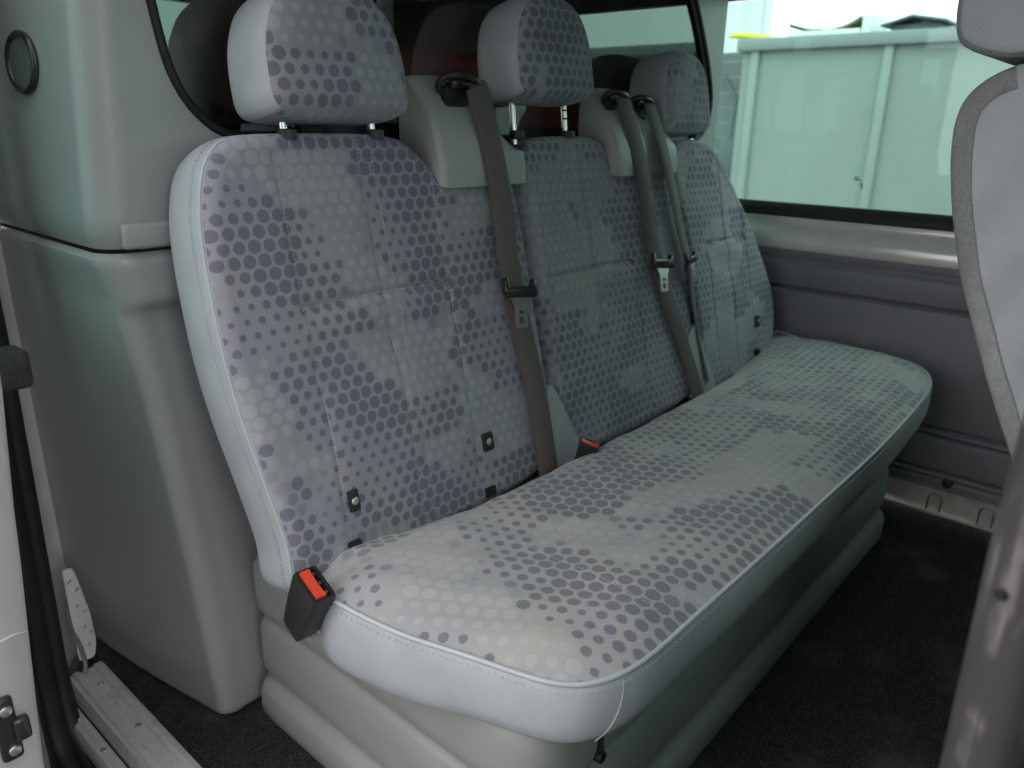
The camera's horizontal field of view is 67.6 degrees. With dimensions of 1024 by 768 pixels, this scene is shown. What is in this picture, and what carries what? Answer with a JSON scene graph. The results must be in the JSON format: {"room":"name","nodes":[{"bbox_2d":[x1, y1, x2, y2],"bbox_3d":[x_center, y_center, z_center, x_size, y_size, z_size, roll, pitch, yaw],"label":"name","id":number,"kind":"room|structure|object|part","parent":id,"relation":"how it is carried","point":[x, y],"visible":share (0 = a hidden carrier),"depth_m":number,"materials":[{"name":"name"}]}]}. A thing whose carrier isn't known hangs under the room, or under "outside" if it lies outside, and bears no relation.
{"room":"vehicle interior","nodes":[
{"label":"vehicle interior","id":0,"kind":"room"},
{"bbox_2d":[0,377,50,767],"bbox_3d":[-1.101,-0.035,1.267,1.198,1.550,0.139,17,24,38],"label":"door","id":1,"kind":"structure","parent":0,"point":[22,741],"depth_m":1.01,"materials":[{"name":"white metal"}]},
{"bbox_2d":[0,345,32,392],"bbox_3d":[-0.702,-0.019,1.045,0.050,0.055,0.070,17,24,38],"label":"buffer","id":2,"kind":"object","parent":1,"relation":"attached to","point":[15,367],"visible":1,"depth_m":1.04,"materials":[{"name":"rubber"}]},
{"bbox_2d":[0,223,76,667],"bbox_3d":[-0.870,-0.133,1.271,0.010,1.500,0.169,-2,19,-9],"label":"wall pillar","id":3,"kind":"structure","parent":0,"point":[55,556],"depth_m":1.44,"materials":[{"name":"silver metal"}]},
{"bbox_2d":[61,568,95,674],"bbox_3d":[-0.827,0.454,1.463,0.020,0.228,0.046,17,24,38],"label":"bracket","id":4,"kind":"object","parent":3,"relation":"attached to","point":[78,616],"visible":1,"depth_m":1.46,"materials":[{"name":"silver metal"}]},
{"bbox_2d":[2,0,423,253],"bbox_3d":[-0.978,-0.615,2.642,0.040,1.520,1.880,17,24,38],"label":"wall","id":5,"kind":"structure","parent":0,"point":[206,24],"depth_m":2.46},
{"bbox_2d":[0,0,727,249],"bbox_3d":[-0.142,-0.357,1.933,0.571,1.520,1.914,17,24,38],"label":"trim panel","id":6,"kind":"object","parent":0,"point":[91,158],"depth_m":1.05,"materials":[{"name":"grey plastic"}]},
{"bbox_2d":[4,30,38,94],"bbox_3d":[-0.691,-0.453,1.079,0.102,0.086,0.015,16,24,37],"label":"speaker","id":7,"kind":"object","parent":6,"relation":"in","point":[20,53],"visible":1,"depth_m":1.07,"materials":[{"name":"black plastic"}]},
{"bbox_2d":[3,400,83,767],"bbox_3d":[-0.200,0.144,0.653,1.706,1.602,0.062,17,24,38],"label":"trim","id":8,"kind":"structure","parent":6,"relation":"attached to","point":[61,741],"depth_m":1.33,"materials":[{"name":"black rubber"}]},
{"bbox_2d":[30,648,59,767],"bbox_3d":[-0.212,0.154,0.621,1.680,1.601,0.060,17,24,38],"label":"trim","id":9,"kind":"structure","parent":6,"relation":"attached to","point":[51,754],"depth_m":1.33,"materials":[{"name":"black rubber"}]},
{"bbox_2d":[0,298,96,767],"bbox_3d":[-0.185,0.133,0.680,1.722,1.598,0.054,17,24,38],"label":"door seal","id":10,"kind":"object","parent":6,"relation":"attached to","point":[13,409],"depth_m":1.32,"materials":[{"name":"black rubber"}]},
{"bbox_2d":[68,654,129,767],"bbox_3d":[0.050,0.948,0.801,2.750,0.188,0.070,17,24,38],"label":"sill","id":11,"kind":"structure","parent":6,"relation":"attached to","point":[76,665],"depth_m":1.54,"materials":[{"name":"grey metal"}]},
{"bbox_2d":[70,661,201,767],"bbox_3d":[-0.111,0.812,0.891,1.965,0.063,0.100,17,24,38],"label":"plate","id":12,"kind":"object","parent":11,"relation":"on","point":[136,735],"visible":0.98,"depth_m":1.37,"materials":[{"name":"metal"}]},
{"bbox_3d":[-0.132,0.836,0.866,1.955,0.032,0.027,17,24,38],"label":"rail","id":13,"kind":"part","parent":12,"relation":"part of","materials":[{"name":"metal"}]},
{"bbox_2d":[0,226,267,713],"bbox_3d":[-0.170,-0.042,2.020,0.565,0.866,1.853,17,24,38],"label":"trim","id":14,"kind":"structure","parent":6,"relation":"attached to","point":[155,532],"depth_m":1.30,"materials":[{"name":"grey plastic"}]},
{"bbox_2d":[156,0,702,140],"bbox_3d":[0.029,-0.734,1.575,0.006,0.463,1.606,17,24,38],"label":"window frame","id":15,"kind":"structure","parent":6,"relation":"in","point":[229,120],"depth_m":1.16,"materials":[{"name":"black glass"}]},
{"bbox_2d":[146,0,712,142],"bbox_3d":[0.040,-0.731,1.566,0.012,0.476,1.619,17,24,38],"label":"trim","id":16,"kind":"structure","parent":6,"relation":"attached to","point":[152,7],"depth_m":1.08,"materials":[{"name":"black rubber"}]},
{"bbox_2d":[88,500,992,767],"bbox_3d":[0.660,0.610,1.540,2.900,0.030,1.950,17,24,38],"label":"floor","id":17,"kind":"structure","parent":0,"point":[871,680],"depth_m":1.52,"materials":[{"name":"black carpet"}]},
{"bbox_2d":[377,0,396,122],"bbox_3d":[-0.275,-0.294,1.771,0.060,1.500,0.090,17,24,38],"label":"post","id":18,"kind":"object","parent":17,"relation":"on","point":[386,6],"visible":0.02,"depth_m":1.59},
{"bbox_2d":[397,45,579,127],"bbox_3d":[-0.158,-0.352,2.379,0.378,1.220,0.830,17,24,38],"label":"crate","id":19,"kind":"object","parent":17,"relation":"on","point":[416,61],"visible":0.02,"depth_m":1.98,"materials":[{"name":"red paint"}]},
{"bbox_2d":[169,0,931,767],"bbox_3d":[0.345,-0.100,1.578,0.746,1.279,1.802,17,24,38],"label":"seat","id":20,"kind":"object","parent":17,"relation":"on","point":[530,466],"visible":1,"depth_m":1.25,"materials":[{"name":"grey fabric"}]},
{"bbox_3d":[-0.209,-0.073,1.299,0.252,0.656,0.652,17,24,38],"label":"panel","id":21,"kind":"part","parent":20,"relation":"part of","materials":[{"name":"grey fabric"}]},
{"bbox_3d":[-0.330,-0.379,1.097,0.022,0.078,0.012,17,24,38],"label":"post","id":22,"kind":"part","parent":20,"relation":"part of","materials":[{"name":"silver metal"}]},
{"bbox_3d":[-0.290,-0.488,1.136,0.132,0.186,0.262,17,24,38],"label":"panel","id":23,"kind":"part","parent":20,"relation":"part of","materials":[{"name":"grey fabric"}]},
{"bbox_3d":[-0.225,-0.416,1.211,0.022,0.078,0.012,17,24,38],"label":"post","id":24,"kind":"part","parent":20,"relation":"part of","materials":[{"name":"silver metal"}]},
{"bbox_3d":[-0.193,-0.074,1.292,0.238,0.662,0.647,17,24,38],"label":"backrest","id":25,"kind":"part","parent":20,"relation":"part of","materials":[{"name":"fabric"}]},
{"bbox_3d":[0.043,-0.643,1.484,0.132,0.186,0.248,17,24,38],"label":"panel","id":26,"kind":"part","parent":20,"relation":"part of","materials":[{"name":"grey fabric"}]},
{"bbox_3d":[0.001,-0.516,1.452,0.026,0.117,0.012,17,24,38],"label":"post","id":27,"kind":"part","parent":20,"relation":"part of","materials":[{"name":"silver metal"}]},
{"bbox_3d":[0.019,-0.133,1.399,0.050,0.060,0.017,-15,25,-40],"label":"latch plate","id":28,"kind":"part","parent":20,"relation":"part of","materials":[{"name":"metal"}]},
{"bbox_3d":[0.106,-0.553,1.567,0.026,0.117,0.012,17,24,38],"label":"post","id":29,"kind":"part","parent":20,"relation":"part of","materials":[{"name":"silver metal"}]},
{"bbox_3d":[0.210,-0.213,1.731,0.236,0.661,0.598,17,24,38],"label":"backrest","id":30,"kind":"part","parent":20,"relation":"part of","materials":[{"name":"fabric"}]},
{"bbox_2d":[321,335,928,681],"bbox_3d":[0.424,0.128,1.601,0.538,0.115,1.757,17,24,38],"label":"seat cushion","id":31,"kind":"object","parent":20,"relation":"on","point":[618,540],"depth_m":1.22,"materials":[{"name":"fabric"}]},
{"bbox_3d":[0.386,-0.710,1.887,0.132,0.185,0.232,17,24,38],"label":"panel","id":32,"kind":"part","parent":20,"relation":"part of","materials":[{"name":"grey fabric"}]},
{"bbox_3d":[0.351,-0.242,1.760,0.047,0.057,0.017,-15,25,-40],"label":"latch plate","id":33,"kind":"part","parent":20,"relation":"part of","materials":[{"name":"metal"}]},
{"bbox_3d":[0.442,-0.273,1.859,0.014,0.044,0.039,12,22,29],"label":"latch plate","id":34,"kind":"part","parent":20,"relation":"part of","materials":[{"name":"metal"}]},
{"bbox_3d":[0.559,-0.333,2.110,0.236,0.654,0.520,17,24,38],"label":"backrest","id":35,"kind":"part","parent":20,"relation":"part of","materials":[{"name":"grey fabric"}]},
{"bbox_2d":[939,416,1023,767],"bbox_3d":[0.305,0.164,0.461,0.054,1.500,0.073,17,24,38],"label":"pillar","id":36,"kind":"structure","parent":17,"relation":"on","point":[986,726],"depth_m":0.44,"materials":[{"name":"plastic"}]},
{"bbox_2d":[950,0,1023,457],"bbox_3d":[1.042,0.041,1.087,0.862,1.352,0.454,17,24,38],"label":"seat","id":37,"kind":"object","parent":17,"relation":"on","point":[987,163],"visible":0.97,"depth_m":1.04,"materials":[{"name":"grey fabric"}]},
{"bbox_3d":[0.902,-0.087,1.171,0.364,0.737,0.446,17,24,38],"label":"backrest","id":38,"kind":"part","parent":37,"relation":"part of","materials":[{"name":"grey fabric"}]},
{"bbox_2d":[424,0,1011,506],"bbox_3d":[1.002,-0.422,2.179,3.640,1.520,0.046,17,24,38],"label":"wall","id":39,"kind":"structure","parent":0,"point":[919,315],"depth_m":2.20,"materials":[{"name":"grey plastic"}]},
{"bbox_2d":[728,0,953,231],"bbox_3d":[1.486,-0.657,1.668,2.385,0.728,0.050,17,24,38],"label":"trim","id":40,"kind":"structure","parent":39,"relation":"attached to","point":[928,221],"depth_m":2.19,"materials":[{"name":"black rubber"}]},
{"bbox_2d":[745,213,958,269],"bbox_3d":[1.483,-0.264,1.787,2.360,0.101,0.036,17,24,38],"label":"trim","id":41,"kind":"structure","parent":39,"relation":"attached to","point":[934,248],"depth_m":2.19,"materials":[{"name":"beige metal"}]},
{"bbox_2d":[884,476,998,532],"bbox_3d":[1.462,0.407,2.005,2.360,0.080,0.030,17,24,38],"label":"baseboard","id":42,"kind":"structure","parent":39,"relation":"attached to","point":[956,508],"depth_m":2.20,"materials":[{"name":"beige paint"}]},
{"bbox_2d":[925,492,942,512],"bbox_3d":[1.218,0.344,2.208,0.040,0.064,0.013,17,24,38],"label":"loop","id":43,"kind":"object","parent":42,"relation":"attached to","point":[938,494],"visible":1,"depth_m":2.20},
{"bbox_2d":[975,507,994,527],"bbox_3d":[1.317,0.373,2.127,0.040,0.064,0.013,17,24,38],"label":"loop","id":44,"kind":"object","parent":42,"relation":"attached to","point":[982,508],"visible":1,"depth_m":2.12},
{"bbox_2d":[942,479,952,488],"bbox_3d":[1.235,0.283,2.169,0.028,0.028,0.010,17,24,38],"label":"plug","id":45,"kind":"object","parent":39,"relation":"attached to","point":[946,483],"visible":1,"depth_m":2.16,"materials":[{"name":"black plastic"}]},
{"label":"outside","id":46,"kind":"structure","parent":0,"visible":0},
{"bbox_3d":[-0.373,1.284,1.418,60.000,0.060,60.000,17,24,38],"label":"ground","id":47,"kind":"structure","parent":46,"visible":0},
{"bbox_2d":[714,52,743,157],"bbox_3d":[1.175,-1.801,7.024,2.400,2.200,0.300,17,24,38],"label":"brick wall","id":48,"kind":"structure","parent":47,"relation":"on","point":[732,62],"depth_m":6.14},
{"bbox_2d":[719,72,737,178],"bbox_3d":[1.734,-2.052,6.152,0.230,0.857,0.105,17,24,38],"label":"meter box","id":49,"kind":"object","parent":48,"relation":"attached to","point":[727,145],"visible":0.46,"depth_m":6.13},
{"bbox_2d":[723,0,773,52],"bbox_3d":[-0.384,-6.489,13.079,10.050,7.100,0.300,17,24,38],"label":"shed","id":50,"kind":"object","parent":47,"relation":"on","point":[745,16],"visible":0.02,"depth_m":10.21,"materials":[{"name":"white"}]},
{"bbox_2d":[730,27,1013,214],"bbox_3d":[4.585,-0.943,4.648,6.040,2.225,2.310,17,24,38],"label":"storage container","id":51,"kind":"object","parent":47,"relation":"on","point":[816,113],"visible":0.38,"depth_m":5.00,"materials":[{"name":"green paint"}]},
{"bbox_2d":[729,33,776,38],"bbox_3d":[1.710,-2.461,5.408,0.371,0.060,0.038,17,24,38],"label":"tube","id":52,"kind":"object","parent":51,"relation":"on","point":[735,35],"visible":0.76,"depth_m":5.42,"materials":[{"name":"plastic"}]},
{"bbox_2d":[788,15,888,35],"bbox_3d":[2.230,-2.418,5.223,0.549,0.118,0.400,17,24,38],"label":"cardboard box","id":53,"kind":"object","parent":51,"relation":"on","point":[866,23],"visible":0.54,"depth_m":5.03,"materials":[{"name":"white cardboard"}]},
{"bbox_2d":[788,28,861,35],"bbox_3d":[2.206,-2.390,5.254,0.480,0.043,0.400,17,24,38],"label":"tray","id":54,"kind":"object","parent":53,"relation":"on","point":[803,31],"depth_m":5.11,"materials":[{"name":"white"}]},
{"bbox_3d":[2.399,-2.357,5.052,0.055,0.117,0.350,17,24,38],"label":"panel","id":55,"kind":"part","parent":53,"relation":"part of","materials":[{"name":"white cardboard"}]},
{"bbox_2d":[854,176,862,188],"bbox_3d":[0.983,-0.572,2.169,0.028,0.032,0.001,17,24,38],"label":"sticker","id":56,"kind":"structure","parent":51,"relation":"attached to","point":[854,176],"depth_m":2.17,"materials":[{"name":"grey metal"}]},
{"bbox_2d":[880,14,955,29],"bbox_3d":[2.619,-2.281,4.875,0.380,0.097,0.450,17,24,38],"label":"roof vent","id":57,"kind":"object","parent":51,"relation":"on","point":[913,21],"visible":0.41,"depth_m":4.77,"materials":[{"name":"black"}]}
]}

